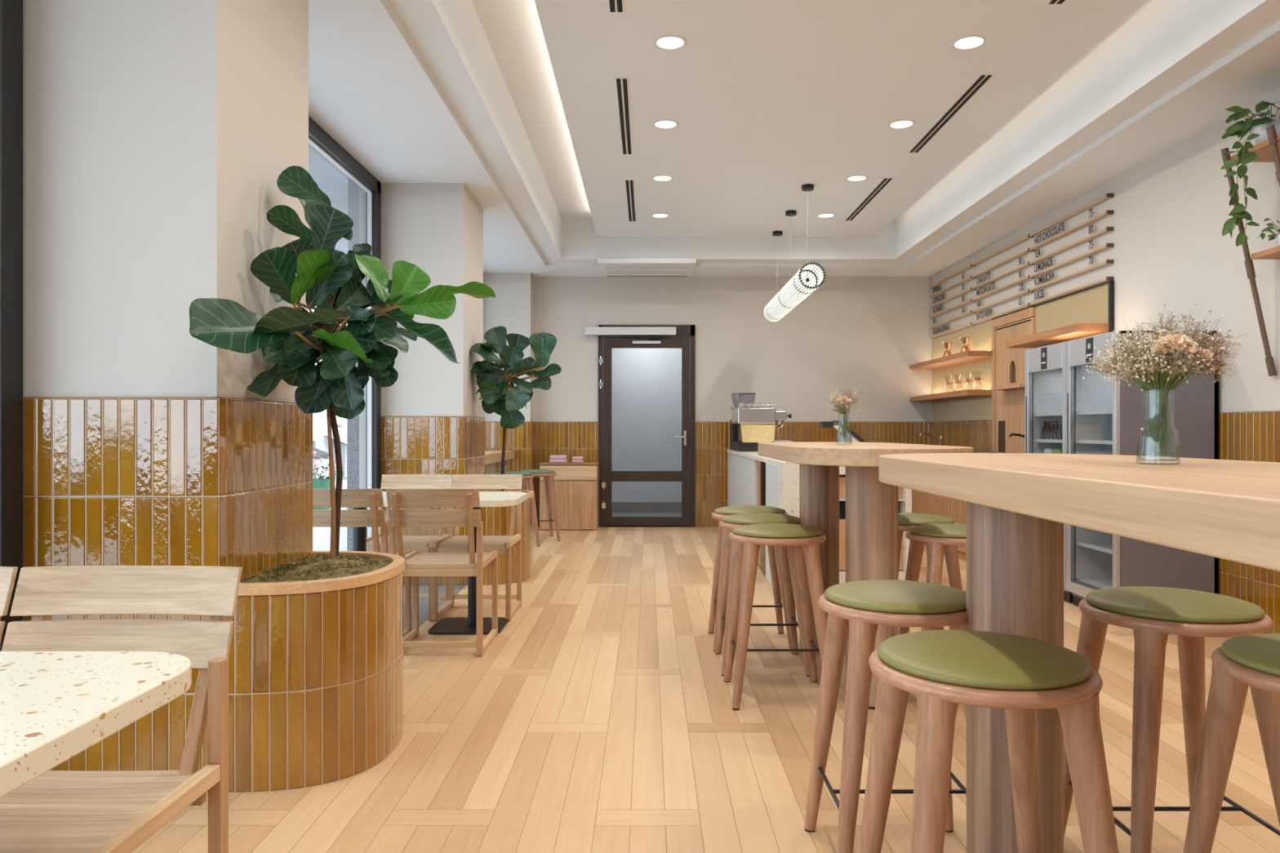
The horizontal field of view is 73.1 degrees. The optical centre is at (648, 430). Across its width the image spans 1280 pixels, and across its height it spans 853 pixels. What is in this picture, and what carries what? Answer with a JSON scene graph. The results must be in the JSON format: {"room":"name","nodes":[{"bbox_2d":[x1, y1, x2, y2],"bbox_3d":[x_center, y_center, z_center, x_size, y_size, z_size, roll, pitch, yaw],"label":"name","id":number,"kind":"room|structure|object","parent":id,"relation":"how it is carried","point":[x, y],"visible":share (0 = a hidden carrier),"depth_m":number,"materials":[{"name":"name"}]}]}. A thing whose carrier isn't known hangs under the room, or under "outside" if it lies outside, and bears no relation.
{"room":"cafe","nodes":[
{"label":"cafe","id":0,"kind":"room"},
{"bbox_2d":[22,0,312,791],"bbox_3d":[-1.683,-0.333,2.998,0.753,2.865,0.736,0,0,0],"label":"pillar","id":1,"kind":"structure","parent":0,"point":[159,136],"depth_m":2.64,"materials":[{"name":"grey paint"}]},
{"bbox_2d":[312,476,346,551],"bbox_3d":[-21.030,1.285,15.000,37.940,0.130,90.000,0,0,0],"label":"ground","id":2,"kind":"structure","parent":0,"point":[321,535],"depth_m":9.87,"materials":[{"name":"white"}]},
{"bbox_2d":[308,306,346,478],"bbox_3d":[-10.938,-2.590,22.000,6.123,7.620,36.000,0,0,0],"label":"building","id":3,"kind":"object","parent":2,"relation":"on","point":[320,442],"visible":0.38,"depth_m":21.16,"materials":[{"name":"grey"}]},
{"bbox_2d":[312,446,328,459],"bbox_3d":[-7.545,0.440,18.800,0.710,0.380,1.600,0,0,0],"label":"awning","id":4,"kind":"object","parent":3,"relation":"attached to","point":[323,455],"visible":0.17,"depth_m":19.18,"materials":[{"name":"grey"}]},
{"bbox_2d":[312,451,343,509],"bbox_3d":[-4.570,0.749,11.973,0.660,0.942,0.644,0,0,0],"label":"stand","id":5,"kind":"object","parent":2,"relation":"on","point":[320,482],"visible":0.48,"depth_m":11.91,"materials":[{"name":"green"}]},
{"bbox_2d":[346,176,359,551],"bbox_3d":[-2.067,-0.340,6.532,0.165,3.120,0.735,0,0,0],"label":"pillar","id":6,"kind":"structure","parent":2,"relation":"on","point":[353,424],"depth_m":6.17,"materials":[{"name":"concrete"}]},
{"bbox_2d":[308,143,347,253],"bbox_3d":[-2.835,-2.050,4.000,1.530,0.300,20.000,0,0,0],"label":"soffit","id":7,"kind":"structure","parent":6,"relation":"on","point":[333,182],"depth_m":6.57,"materials":[{"name":"concrete"}]},
{"bbox_2d":[359,182,484,585],"bbox_3d":[-1.683,-0.333,6.529,0.753,2.865,0.766,0,0,0],"label":"pillar","id":8,"kind":"structure","parent":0,"point":[433,421],"depth_m":6.16,"materials":[{"name":"grey paint"}]},
{"bbox_2d":[611,347,681,502],"bbox_3d":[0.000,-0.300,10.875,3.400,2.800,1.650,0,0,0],"label":"door glass","id":9,"kind":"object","parent":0,"point":[646,424],"depth_m":11.60,"materials":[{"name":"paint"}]},
{"bbox_2d":[611,502,681,512],"bbox_3d":[0.000,1.030,11.585,3.200,0.140,0.030,0,0,0],"label":"baseboard","id":10,"kind":"structure","parent":9,"relation":"attached to","point":[616,507],"depth_m":11.57,"materials":[{"name":"grey"}]},
{"bbox_2d":[131,512,1279,852],"bbox_3d":[0.698,1.149,4.450,5.516,0.103,14.300,0,0,0],"label":"floor","id":11,"kind":"structure","parent":0,"point":[601,717],"depth_m":3.02,"materials":[{"name":"brown wood"}]},
{"bbox_2d":[0,566,17,643],"bbox_3d":[-1.507,0.689,1.517,0.451,0.822,0.534,0,0,0],"label":"dining chair","id":12,"kind":"object","parent":11,"relation":"on","point":[7,574],"visible":1,"depth_m":1.74,"materials":[{"name":"brown wood"}]},
{"bbox_2d":[0,651,191,797],"bbox_3d":[-1.278,0.733,1.106,1.145,0.735,0.652,0,0,0],"label":"dining table","id":13,"kind":"object","parent":11,"relation":"on","point":[55,706],"visible":1,"depth_m":1.19,"materials":[{"name":"beige stone"}]},
{"bbox_2d":[0,565,242,852],"bbox_3d":[-1.050,0.689,1.517,0.451,0.822,0.534,0,0,0],"label":"dining chair","id":14,"kind":"object","parent":11,"relation":"on","point":[55,811],"visible":0.88,"depth_m":1.69,"materials":[{"name":"brown wood"}]},
{"bbox_2d":[225,551,404,792],"bbox_3d":[-1.087,0.780,2.995,0.437,0.640,0.752,0,0,0],"label":"planter","id":15,"kind":"object","parent":11,"relation":"on","point":[316,655],"visible":0.98,"depth_m":2.68,"materials":[{"name":"orange tile"}]},
{"bbox_2d":[189,165,495,555],"bbox_3d":[-0.941,-0.240,2.812,0.806,1.341,0.871,0,0,0],"label":"fig tree","id":16,"kind":"object","parent":15,"relation":"in","point":[295,339],"visible":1,"depth_m":2.89,"materials":[{"name":"green plant"}]},
{"bbox_2d":[312,488,411,636],"bbox_3d":[-1.500,0.689,4.383,0.451,0.822,0.534,0,0,0],"label":"dining chair","id":17,"kind":"object","parent":11,"relation":"on","point":[372,499],"visible":0.27,"depth_m":4.17,"materials":[{"name":"brown wood"}]},
{"bbox_2d":[366,474,452,621],"bbox_3d":[-1.465,0.689,5.242,0.451,0.822,0.534,0,0,0],"label":"dining chair","id":18,"kind":"object","parent":11,"relation":"on","point":[420,543],"visible":0.4,"depth_m":5.40,"materials":[{"name":"brown wood"}]},
{"bbox_2d":[352,492,527,635],"bbox_3d":[-1.278,0.733,4.845,1.145,0.735,0.630,0,0,0],"label":"dining table","id":19,"kind":"object","parent":11,"relation":"on","point":[450,625],"visible":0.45,"depth_m":4.81,"materials":[{"name":"beige stone"}]},
{"bbox_2d":[386,488,497,656],"bbox_3d":[-1.035,0.689,4.383,0.451,0.822,0.534,0,0,0],"label":"dining chair","id":20,"kind":"object","parent":11,"relation":"on","point":[417,564],"visible":0.91,"depth_m":4.20,"materials":[{"name":"brown wood"}]},
{"bbox_2d":[432,474,522,621],"bbox_3d":[-1.020,0.689,5.242,0.451,0.822,0.534,0,0,0],"label":"dining chair","id":21,"kind":"object","parent":11,"relation":"on","point":[450,543],"visible":0.77,"depth_m":5.39,"materials":[{"name":"brown wood"}]},
{"bbox_2d":[480,506,511,535],"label":"planter","id":22,"kind":"object","parent":11,"relation":"on","point":[496,521],"depth_m":6.17,"materials":[{"name":"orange tile"}]},
{"bbox_2d":[470,325,561,490],"bbox_3d":[-1.000,-0.143,6.523,0.701,1.287,0.414,0,0,0],"label":"fig tree","id":23,"kind":"object","parent":22,"relation":"on","point":[501,397],"visible":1,"depth_m":6.45,"materials":[{"name":"green plant"}]},
{"bbox_2d":[517,489,533,582],"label":"planter","id":24,"kind":"object","parent":11,"relation":"on","point":[526,505],"depth_m":6.37,"materials":[{"name":"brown wood"}]},
{"bbox_2d":[519,469,560,541],"bbox_3d":[-1.130,0.746,8.750,0.410,0.708,0.410,0,0,-17],"label":"bar stool","id":25,"kind":"object","parent":11,"relation":"on","point":[548,475],"visible":0.7,"depth_m":8.64,"materials":[{"name":"brown wood"}]},
{"bbox_2d":[519,469,555,473],"bbox_3d":[-1.130,0.409,8.750,0.369,0.035,0.369,0,0,-17],"label":"cushion","id":26,"kind":"object","parent":25,"relation":"on","point":[532,471],"depth_m":8.63,"materials":[{"name":"green leather"}]},
{"bbox_2d":[539,462,599,530],"bbox_3d":[-0.880,0.729,9.700,0.640,0.742,0.370,0,0,0],"label":"base cabinet","id":27,"kind":"object","parent":11,"relation":"on","point":[576,484],"visible":0.96,"depth_m":9.52,"materials":[{"name":"brown wood"}]},
{"bbox_2d":[549,454,568,462],"bbox_3d":[-0.998,0.315,9.630,0.195,0.085,0.140,0,0,0],"label":"folded cloth","id":28,"kind":"object","parent":27,"relation":"on","point":[554,458],"visible":1,"depth_m":9.56,"materials":[{"name":"pink fabric"}]},
{"bbox_2d":[707,505,791,651],"bbox_3d":[0.530,0.746,4.500,0.410,0.708,0.410,0,0,0],"label":"bar stool","id":29,"kind":"object","parent":11,"relation":"on","point":[719,513],"visible":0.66,"depth_m":4.49,"materials":[{"name":"brown wood"}]},
{"bbox_2d":[714,505,786,515],"bbox_3d":[0.530,0.409,4.500,0.369,0.035,0.369,0,0,0],"label":"cushion","id":30,"kind":"object","parent":29,"relation":"on","point":[735,509],"depth_m":4.40,"materials":[{"name":"green leather"}]},
{"bbox_2d":[715,512,809,676],"bbox_3d":[0.534,0.746,4.070,0.410,0.708,0.410,0,0,0],"label":"bar stool","id":31,"kind":"object","parent":11,"relation":"on","point":[787,553],"visible":0.73,"depth_m":4.02,"materials":[{"name":"brown wood"}]},
{"bbox_2d":[722,512,801,524],"bbox_3d":[0.534,0.409,4.070,0.369,0.035,0.369,0,0,0],"label":"cushion","id":32,"kind":"object","parent":31,"relation":"on","point":[750,518],"depth_m":3.97,"materials":[{"name":"green leather"}]},
{"bbox_2d":[724,523,826,710],"bbox_3d":[0.536,0.746,3.600,0.410,0.708,0.410,0,0,0],"label":"bar stool","id":33,"kind":"object","parent":11,"relation":"on","point":[806,540],"visible":0.98,"depth_m":3.46,"materials":[{"name":"brown wood"}]},
{"bbox_2d":[732,523,822,538],"bbox_3d":[0.536,0.409,3.600,0.369,0.035,0.369,0,0,0],"label":"cushion","id":34,"kind":"object","parent":33,"relation":"on","point":[762,531],"depth_m":3.49,"materials":[{"name":"green leather"}]},
{"bbox_2d":[726,449,911,586],"bbox_3d":[1.280,0.652,7.520,0.840,0.895,3.900,0,0,0],"label":"counter","id":35,"kind":"object","parent":11,"relation":"on","point":[753,478],"depth_m":5.94,"materials":[{"name":"stone"}]},
{"bbox_2d":[729,392,755,449],"bbox_3d":[1.019,-0.098,9.260,0.268,0.604,0.266,0,0,0],"label":"coffee grinder","id":36,"kind":"object","parent":35,"relation":"on","point":[733,428],"visible":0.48,"depth_m":9.15,"materials":[{"name":"black metal"}]},
{"bbox_2d":[726,449,772,462],"bbox_3d":[1.280,0.220,7.925,0.840,0.030,3.090,0,0,0],"label":"countertop","id":37,"kind":"structure","parent":35,"relation":"on","point":[752,455],"depth_m":7.51,"materials":[{"name":"stone"}]},
{"bbox_2d":[731,404,792,451],"bbox_3d":[1.137,-0.025,8.720,0.535,0.459,0.660,0,0,0],"label":"espresso machine","id":38,"kind":"object","parent":35,"relation":"on","point":[754,427],"visible":0.96,"depth_m":8.40,"materials":[{"name":"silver metal"}]},
{"bbox_2d":[818,420,866,442],"bbox_3d":[1.378,0.066,6.120,0.316,0.277,0.240,0,0,0],"label":"screen","id":39,"kind":"object","parent":35,"relation":"on","point":[836,424],"visible":0.44,"depth_m":6.06,"materials":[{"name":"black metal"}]},
{"bbox_2d":[839,498,904,501],"bbox_3d":[1.330,0.450,5.810,0.660,0.010,0.420,0,0,0],"label":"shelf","id":40,"kind":"object","parent":35,"relation":"attached to","point":[840,500],"depth_m":5.60,"materials":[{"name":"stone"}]},
{"bbox_2d":[757,441,973,709],"bbox_3d":[0.907,0.581,3.920,0.676,1.038,1.760,0,0,0],"label":"bar table","id":41,"kind":"object","parent":11,"relation":"on","point":[871,504],"visible":0.58,"depth_m":3.43,"materials":[{"name":"brown wood"}]},
{"bbox_3d":[0.890,-0.007,3.930,0.072,0.138,0.072,0,0,0],"label":"vase","id":42,"kind":"object","parent":41,"relation":"on","visible":0},
{"bbox_2d":[825,383,862,439],"bbox_3d":[0.889,-0.084,3.935,0.167,0.266,0.154,0,0,0],"label":"bouquet","id":43,"kind":"object","parent":42,"relation":"in","point":[840,399],"visible":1,"depth_m":3.92,"materials":[{"name":"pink plant"}]},
{"bbox_2d":[804,579,968,852],"bbox_3d":[0.635,0.746,2.190,0.410,0.708,0.410,0,0,0],"label":"bar stool","id":44,"kind":"object","parent":11,"relation":"on","point":[856,609],"visible":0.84,"depth_m":2.06,"materials":[{"name":"brown wood"}]},
{"bbox_2d":[824,579,966,613],"bbox_3d":[0.635,0.409,2.190,0.369,0.035,0.369,0,0,0],"label":"cushion","id":45,"kind":"object","parent":44,"relation":"on","point":[872,596],"depth_m":2.09,"materials":[{"name":"green leather"}]},
{"bbox_2d":[897,512,962,590],"bbox_3d":[1.250,0.746,4.070,0.410,0.708,0.410,0,0,0],"label":"bar stool","id":46,"kind":"object","parent":11,"relation":"on","point":[906,521],"visible":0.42,"depth_m":3.92,"materials":[{"name":"brown wood"}]},
{"bbox_2d":[897,512,955,525],"bbox_3d":[1.250,0.409,4.070,0.369,0.035,0.369,0,0,0],"label":"cushion","id":47,"kind":"object","parent":46,"relation":"on","point":[904,518],"depth_m":3.94,"materials":[{"name":"green leather"}]},
{"bbox_2d":[898,523,966,635],"bbox_3d":[1.280,0.746,3.600,0.410,0.708,0.410,0,0,0],"label":"bar stool","id":48,"kind":"object","parent":11,"relation":"on","point":[936,535],"visible":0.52,"depth_m":3.49,"materials":[{"name":"brown wood"}]},
{"bbox_2d":[909,523,966,538],"bbox_3d":[1.280,0.409,3.600,0.369,0.035,0.369,0,0,0],"label":"cushion","id":49,"kind":"object","parent":48,"relation":"on","point":[934,531],"depth_m":3.51,"materials":[{"name":"green leather"}]},
{"bbox_2d":[911,450,1003,562],"bbox_3d":[2.937,0.650,8.002,0.634,0.900,3.765,0,0,0],"label":"cabinet","id":50,"kind":"object","parent":11,"relation":"on","point":[922,502],"depth_m":7.78,"materials":[{"name":"orange wood"}]},
{"bbox_2d":[857,629,1118,852],"bbox_3d":[0.615,0.746,1.600,0.410,0.708,0.410,0,0,0],"label":"bar stool","id":51,"kind":"object","parent":11,"relation":"on","point":[1021,676],"visible":1,"depth_m":1.47,"materials":[{"name":"brown wood"}]},
{"bbox_2d":[877,629,1092,690],"bbox_3d":[0.615,0.409,1.600,0.369,0.035,0.369,0,0,0],"label":"cushion","id":52,"kind":"object","parent":51,"relation":"on","point":[948,660],"depth_m":1.51,"materials":[{"name":"green leather"}]},
{"bbox_2d":[1024,342,1073,603],"bbox_3d":[2.943,0.266,5.795,0.589,1.668,0.594,0,0,0],"label":"fridge","id":53,"kind":"object","parent":11,"relation":"on","point":[1045,366],"visible":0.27,"depth_m":6.04,"materials":[{"name":"grey"}]},
{"bbox_2d":[1033,412,1062,416],"bbox_3d":[2.950,-0.111,5.795,0.495,0.022,0.524,0,0,0],"label":"shelf","id":54,"kind":"object","parent":53,"relation":"attached to","point":[1035,414],"depth_m":5.85,"materials":[{"name":"white metal"}]},
{"bbox_2d":[1033,439,1062,443],"bbox_3d":[2.950,0.069,5.795,0.495,0.022,0.524,0,0,0],"label":"shelf","id":55,"kind":"object","parent":53,"relation":"attached to","point":[1035,441],"depth_m":5.89,"materials":[{"name":"white metal"}]},
{"bbox_2d":[878,453,1279,852],"bbox_3d":[0.907,0.581,1.285,0.676,1.038,2.270,0,0,0],"label":"bar table","id":56,"kind":"object","parent":11,"relation":"on","point":[1019,505],"visible":0.84,"depth_m":1.75,"materials":[{"name":"brown wood"}]},
{"bbox_2d":[1136,389,1180,464],"bbox_3d":[0.956,-0.007,1.620,0.072,0.138,0.072,0,0,0],"label":"vase","id":57,"kind":"object","parent":56,"relation":"on","point":[1154,389],"visible":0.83,"depth_m":1.61,"materials":[{"name":"clear glass"}]},
{"bbox_2d":[1082,302,1249,457],"bbox_3d":[0.961,-0.097,1.615,0.268,0.293,0.227,0,0,16],"label":"bouquet","id":58,"kind":"object","parent":57,"relation":"in","point":[1147,351],"visible":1,"depth_m":1.60,"materials":[{"name":"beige plant"}]},
{"bbox_2d":[1066,330,1218,606],"bbox_3d":[2.943,0.266,5.197,0.589,1.668,0.594,0,0,0],"label":"fridge","id":59,"kind":"object","parent":11,"relation":"on","point":[1102,418],"visible":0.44,"depth_m":4.90,"materials":[{"name":"grey"}]},
{"bbox_2d":[1075,409,1112,414],"bbox_3d":[2.950,-0.111,5.197,0.495,0.022,0.524,0,0,0],"label":"shelf","id":60,"kind":"object","parent":59,"relation":"attached to","point":[1077,411],"depth_m":5.27,"materials":[{"name":"white metal"}]},
{"bbox_2d":[1075,440,1112,444],"bbox_3d":[2.950,0.069,5.197,0.495,0.022,0.524,0,0,0],"label":"shelf","id":61,"kind":"object","parent":59,"relation":"attached to","point":[1077,442],"depth_m":5.26,"materials":[{"name":"white metal"}]},
{"bbox_2d":[1075,541,1112,554],"bbox_3d":[2.950,0.709,5.197,0.495,0.022,0.524,0,0,0],"label":"shelf","id":62,"kind":"object","parent":59,"relation":"attached to","point":[1103,546],"depth_m":5.37,"materials":[{"name":"white metal"}]},
{"bbox_2d":[1063,586,1279,852],"bbox_3d":[1.265,0.746,2.090,0.410,0.708,0.410,0,0,0],"label":"bar stool","id":63,"kind":"object","parent":11,"relation":"on","point":[1153,614],"visible":0.8,"depth_m":1.95,"materials":[{"name":"brown wood"}]},
{"bbox_2d":[1085,586,1264,623],"bbox_3d":[1.265,0.409,2.090,0.369,0.035,0.369,0,0,0],"label":"cushion","id":64,"kind":"object","parent":63,"relation":"on","point":[1127,604],"depth_m":2.00,"materials":[{"name":"green leather"}]},
{"bbox_2d":[1182,633,1279,852],"bbox_3d":[1.262,0.746,1.570,0.410,0.708,0.410,0,0,0],"label":"bar stool","id":65,"kind":"object","parent":11,"relation":"on","point":[1241,662],"visible":1,"depth_m":1.68,"materials":[{"name":"brown wood"}]},
{"bbox_2d":[1221,633,1279,676],"bbox_3d":[1.262,0.409,1.570,0.369,0.035,0.369,0,0,0],"label":"cushion","id":66,"kind":"object","parent":65,"relation":"on","point":[1251,655],"depth_m":1.58,"materials":[{"name":"green leather"}]},
{"bbox_2d":[533,276,932,526],"bbox_3d":[0.698,-0.350,9.969,5.516,2.900,0.162,0,0,0],"label":"wall","id":67,"kind":"structure","parent":0,"point":[864,335],"depth_m":9.90,"materials":[{"name":"grey paint"}]},
{"bbox_2d":[483,272,533,527],"bbox_3d":[-1.683,-0.333,9.774,0.753,2.865,0.252,0,0,0],"label":"pillar","id":68,"kind":"structure","parent":67,"relation":"attached to","point":[512,307],"depth_m":9.66,"materials":[{"name":"grey paint"}]},
{"bbox_2d":[584,324,695,527],"bbox_3d":[-0.092,-0.055,9.870,1.255,2.310,0.180,0,0,0],"label":"door","id":69,"kind":"structure","parent":67,"relation":"in","point":[614,336],"depth_m":9.86,"materials":[{"name":"brown"}]},
{"bbox_2d":[308,0,1279,276],"bbox_3d":[0.698,-2.083,3.675,5.516,0.635,12.750,0,0,0],"label":"ceiling","id":70,"kind":"structure","parent":0,"point":[465,91],"depth_m":5.30,"materials":[{"name":"white paint"}]},
{"bbox_2d":[597,257,696,276],"bbox_3d":[-0.015,-1.771,9.420,1.030,0.058,0.800,0,0,0],"label":"ceiling vent","id":71,"kind":"object","parent":70,"relation":"in","point":[608,267],"visible":1,"depth_m":9.22,"materials":[{"name":"white metal"}]},
{"bbox_2d":[534,0,1149,236],"bbox_3d":[0.917,-2.074,3.619,2.915,0.068,10.938,0,0,0],"label":"ceiling panel","id":72,"kind":"object","parent":70,"relation":"attached to","point":[768,100],"visible":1,"depth_m":5.20,"materials":[{"name":"white paint"}]},
{"bbox_2d":[606,0,625,13],"bbox_3d":[-0.155,-2.037,3.515,0.084,0.007,1.410,0,0,0],"label":"ceiling vent","id":73,"kind":"object","parent":72,"relation":"attached to","point":[614,6],"visible":1,"depth_m":4.15,"materials":[{"name":"black metal"}]},
{"bbox_2d":[613,76,632,155],"bbox_3d":[-0.155,-2.037,5.680,0.084,0.007,1.400,0,0,0],"label":"ceiling vent","id":74,"kind":"object","parent":72,"relation":"attached to","point":[621,83],"visible":1,"depth_m":5.54,"materials":[{"name":"black metal"}]},
{"bbox_2d":[623,179,636,222],"bbox_3d":[-0.155,-2.037,7.715,0.084,0.007,1.410,0,0,0],"label":"ceiling vent","id":75,"kind":"object","parent":72,"relation":"attached to","point":[629,186],"visible":1,"depth_m":7.63,"materials":[{"name":"black metal"}]},
{"bbox_2d":[651,174,673,182],"bbox_3d":[0.115,-2.043,6.980,0.180,0.017,0.180,0,0,0],"label":"recessed light","id":76,"kind":"object","parent":72,"relation":"attached to","point":[662,178],"visible":1,"depth_m":6.98,"materials":[{"name":"white plastic"}]},
{"bbox_2d":[652,119,679,128],"bbox_3d":[0.115,-2.043,5.750,0.180,0.017,0.180,0,0,0],"label":"recessed light","id":77,"kind":"object","parent":72,"relation":"attached to","point":[663,123],"visible":1,"depth_m":5.75,"materials":[{"name":"white plastic"}]},
{"bbox_2d":[653,34,687,50],"bbox_3d":[0.115,-2.043,4.540,0.180,0.017,0.180,0,0,0],"label":"recessed light","id":78,"kind":"object","parent":72,"relation":"attached to","point":[670,42],"visible":1,"depth_m":4.54,"materials":[{"name":"white plastic"}]},
{"bbox_2d":[762,183,826,322],"bbox_3d":[1.315,-1.589,8.020,0.216,0.901,2.194,0,0,0],"label":"pendant lamp","id":79,"kind":"object","parent":72,"relation":"hanging from","point":[786,300],"visible":1,"depth_m":7.48,"materials":[{"name":"white glass"}]},
{"bbox_2d":[845,174,868,182],"bbox_3d":[1.685,-2.043,6.980,0.180,0.017,0.180,0,0,0],"label":"recessed light","id":80,"kind":"object","parent":72,"relation":"attached to","point":[855,178],"visible":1,"depth_m":6.98,"materials":[{"name":"white"}]},
{"bbox_2d":[844,177,894,221],"bbox_3d":[1.940,-2.037,7.670,0.084,0.007,1.440,0,0,0],"label":"ceiling vent","id":81,"kind":"object","parent":72,"relation":"attached to","point":[885,181],"visible":1,"depth_m":7.56,"materials":[{"name":"black metal"}]},
{"bbox_2d":[887,119,915,128],"bbox_3d":[1.685,-2.043,5.750,0.180,0.017,0.180,0,0,0],"label":"recessed light","id":82,"kind":"object","parent":72,"relation":"attached to","point":[902,123],"visible":1,"depth_m":5.75,"materials":[{"name":"white plastic"}]},
{"bbox_2d":[906,73,995,153],"bbox_3d":[1.940,-2.037,5.635,0.084,0.007,1.410,0,0,0],"label":"ceiling vent","id":83,"kind":"object","parent":72,"relation":"attached to","point":[982,79],"visible":1,"depth_m":5.50,"materials":[{"name":"black metal"}]},
{"bbox_2d":[951,34,986,50],"bbox_3d":[1.685,-2.043,4.540,0.180,0.017,0.180,0,0,0],"label":"recessed light","id":84,"kind":"object","parent":72,"relation":"attached to","point":[975,41],"visible":1,"depth_m":4.54,"materials":[{"name":"white"}]},
{"bbox_2d":[1044,0,1066,5],"bbox_3d":[1.940,-2.037,3.460,0.084,0.007,1.360,0,0,0],"label":"ceiling vent","id":85,"kind":"object","parent":72,"relation":"attached to","point":[1051,2],"visible":1,"depth_m":4.11,"materials":[{"name":"black metal"}]},
{"bbox_2d":[931,88,1279,633],"bbox_3d":[3.325,-0.350,3.675,0.162,2.900,12.750,0,0,0],"label":"wall","id":86,"kind":"structure","parent":0,"point":[1171,210],"depth_m":5.20,"materials":[{"name":"grey paint"}]},
{"bbox_2d":[932,320,991,422],"bbox_3d":[3.252,-0.573,9.014,0.008,0.940,1.768,0,0,0],"label":"glass panel","id":87,"kind":"structure","parent":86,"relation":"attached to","point":[978,408],"depth_m":8.85,"materials":[{"name":"beige glass"}]},
{"bbox_2d":[991,306,1035,453],"bbox_3d":[3.186,-0.420,7.683,0.140,1.240,0.865,0,0,0],"label":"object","id":88,"kind":"object","parent":86,"relation":"attached to","point":[1007,388],"visible":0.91,"depth_m":7.74,"materials":[{"name":"orange wood"}]},
{"bbox_2d":[910,350,991,368],"bbox_3d":[3.121,-0.730,9.006,0.252,0.054,1.782,0,0,0],"label":"wall shelf","id":89,"kind":"object","parent":88,"relation":"attached to","point":[966,356],"visible":1,"depth_m":8.68,"materials":[{"name":"brown wood"}]},
{"bbox_2d":[960,337,972,352],"bbox_3d":[3.120,-0.836,8.500,0.132,0.167,0.132,0,0,0],"label":"carafe","id":90,"kind":"object","parent":89,"relation":"on","point":[965,340],"visible":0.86,"depth_m":8.47,"materials":[{"name":"glass"}]},
{"bbox_2d":[910,389,991,401],"bbox_3d":[3.121,-0.362,9.006,0.252,0.060,1.782,0,0,0],"label":"wall shelf","id":91,"kind":"object","parent":88,"relation":"attached to","point":[966,393],"visible":0.92,"depth_m":8.58,"materials":[{"name":"brown wood"}]},
{"bbox_2d":[1005,323,1109,347],"bbox_3d":[3.121,-0.723,6.650,0.252,0.058,1.200,0,0,0],"label":"wall shelf","id":92,"kind":"object","parent":88,"relation":"attached to","point":[1077,331],"visible":0.92,"depth_m":6.43,"materials":[{"name":"brown wood"}]},
{"bbox_2d":[929,193,1113,337],"bbox_3d":[3.233,-1.357,7.959,0.046,0.608,3.830,0,0,0],"label":"menu board","id":93,"kind":"object","parent":86,"relation":"attached to","point":[1108,195],"visible":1,"depth_m":7.21,"materials":[{"name":"brown wood"}]},
{"bbox_2d":[991,280,1113,347],"bbox_3d":[3.241,-0.725,7.070,0.030,0.650,2.080,0,0,0],"label":"glass panel","id":94,"kind":"object","parent":86,"relation":"attached to","point":[1095,304],"visible":0.55,"depth_m":6.52,"materials":[{"name":"beige glass"}]},
{"bbox_2d":[1220,124,1279,376],"bbox_3d":[3.111,-0.873,3.747,0.286,1.182,1.494,0,0,0],"label":"shelf","id":95,"kind":"object","parent":86,"relation":"attached to","point":[1268,150],"visible":0.88,"depth_m":4.46,"materials":[{"name":"brown wood"}]},
{"bbox_2d":[1220,100,1279,246],"bbox_3d":[3.101,-1.291,4.342,0.441,0.713,0.391,0,0,0],"label":"potted plant","id":96,"kind":"object","parent":95,"relation":"on","point":[1258,132],"visible":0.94,"depth_m":4.34,"materials":[{"name":"green plant"}]},
{"bbox_2d":[1257,217,1279,245],"bbox_3d":[3.166,-0.995,4.307,0.263,0.161,0.195,0,0,15],"label":"potted plant","id":97,"kind":"object","parent":95,"relation":"on","point":[1272,237],"visible":1,"depth_m":4.31,"materials":[{"name":"green plant"}]},
{"bbox_3d":[-1.980,-0.500,3.650,0.160,3.400,12.700,0,0,0],"label":"wall","id":98,"kind":"structure","parent":0,"visible":0},
{"bbox_2d":[0,0,22,651],"bbox_3d":[-1.940,-0.361,0.069,0.080,2.803,5.118,0,0,0],"label":"window","id":99,"kind":"structure","parent":98,"relation":"in","point":[11,11],"depth_m":2.57,"materials":[{"name":"black"}]},
{"bbox_2d":[308,115,381,537],"bbox_3d":[-1.940,-0.361,4.756,0.080,2.803,2.776,0,0,0],"label":"window","id":100,"kind":"structure","parent":98,"relation":"in","point":[318,138],"depth_m":6.04,"materials":[{"name":"black"}]},
{"bbox_3d":[-1.940,-0.361,8.280,0.080,2.803,2.732,0,0,0],"label":"window","id":101,"kind":"structure","parent":98,"relation":"in","visible":0},
{"bbox_2d":[484,450,515,464],"bbox_3d":[-1.694,0.265,8.285,0.408,0.090,2.720,0,0,0],"label":"countertop","id":102,"kind":"structure","parent":101,"relation":"attached to","point":[491,456],"depth_m":8.63,"materials":[{"name":"brown wood"}]},
{"bbox_3d":[-1.595,1.099,8.240,0.610,0.003,2.720,0,0,0],"label":"floor","id":103,"kind":"structure","parent":0,"visible":0},
{"bbox_2d":[492,471,540,546],"bbox_3d":[-1.300,0.746,8.300,0.410,0.708,0.410,0,0,-29],"label":"bar stool","id":104,"kind":"object","parent":103,"relation":"on","point":[528,477],"visible":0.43,"depth_m":8.22,"materials":[{"name":"brown wood"}]},
{"bbox_2d":[493,471,532,475],"bbox_3d":[-1.300,0.409,8.300,0.369,0.035,0.369,0,0,-29],"label":"cushion","id":105,"kind":"object","parent":104,"relation":"on","point":[524,473],"depth_m":8.21,"materials":[{"name":"green leather"}]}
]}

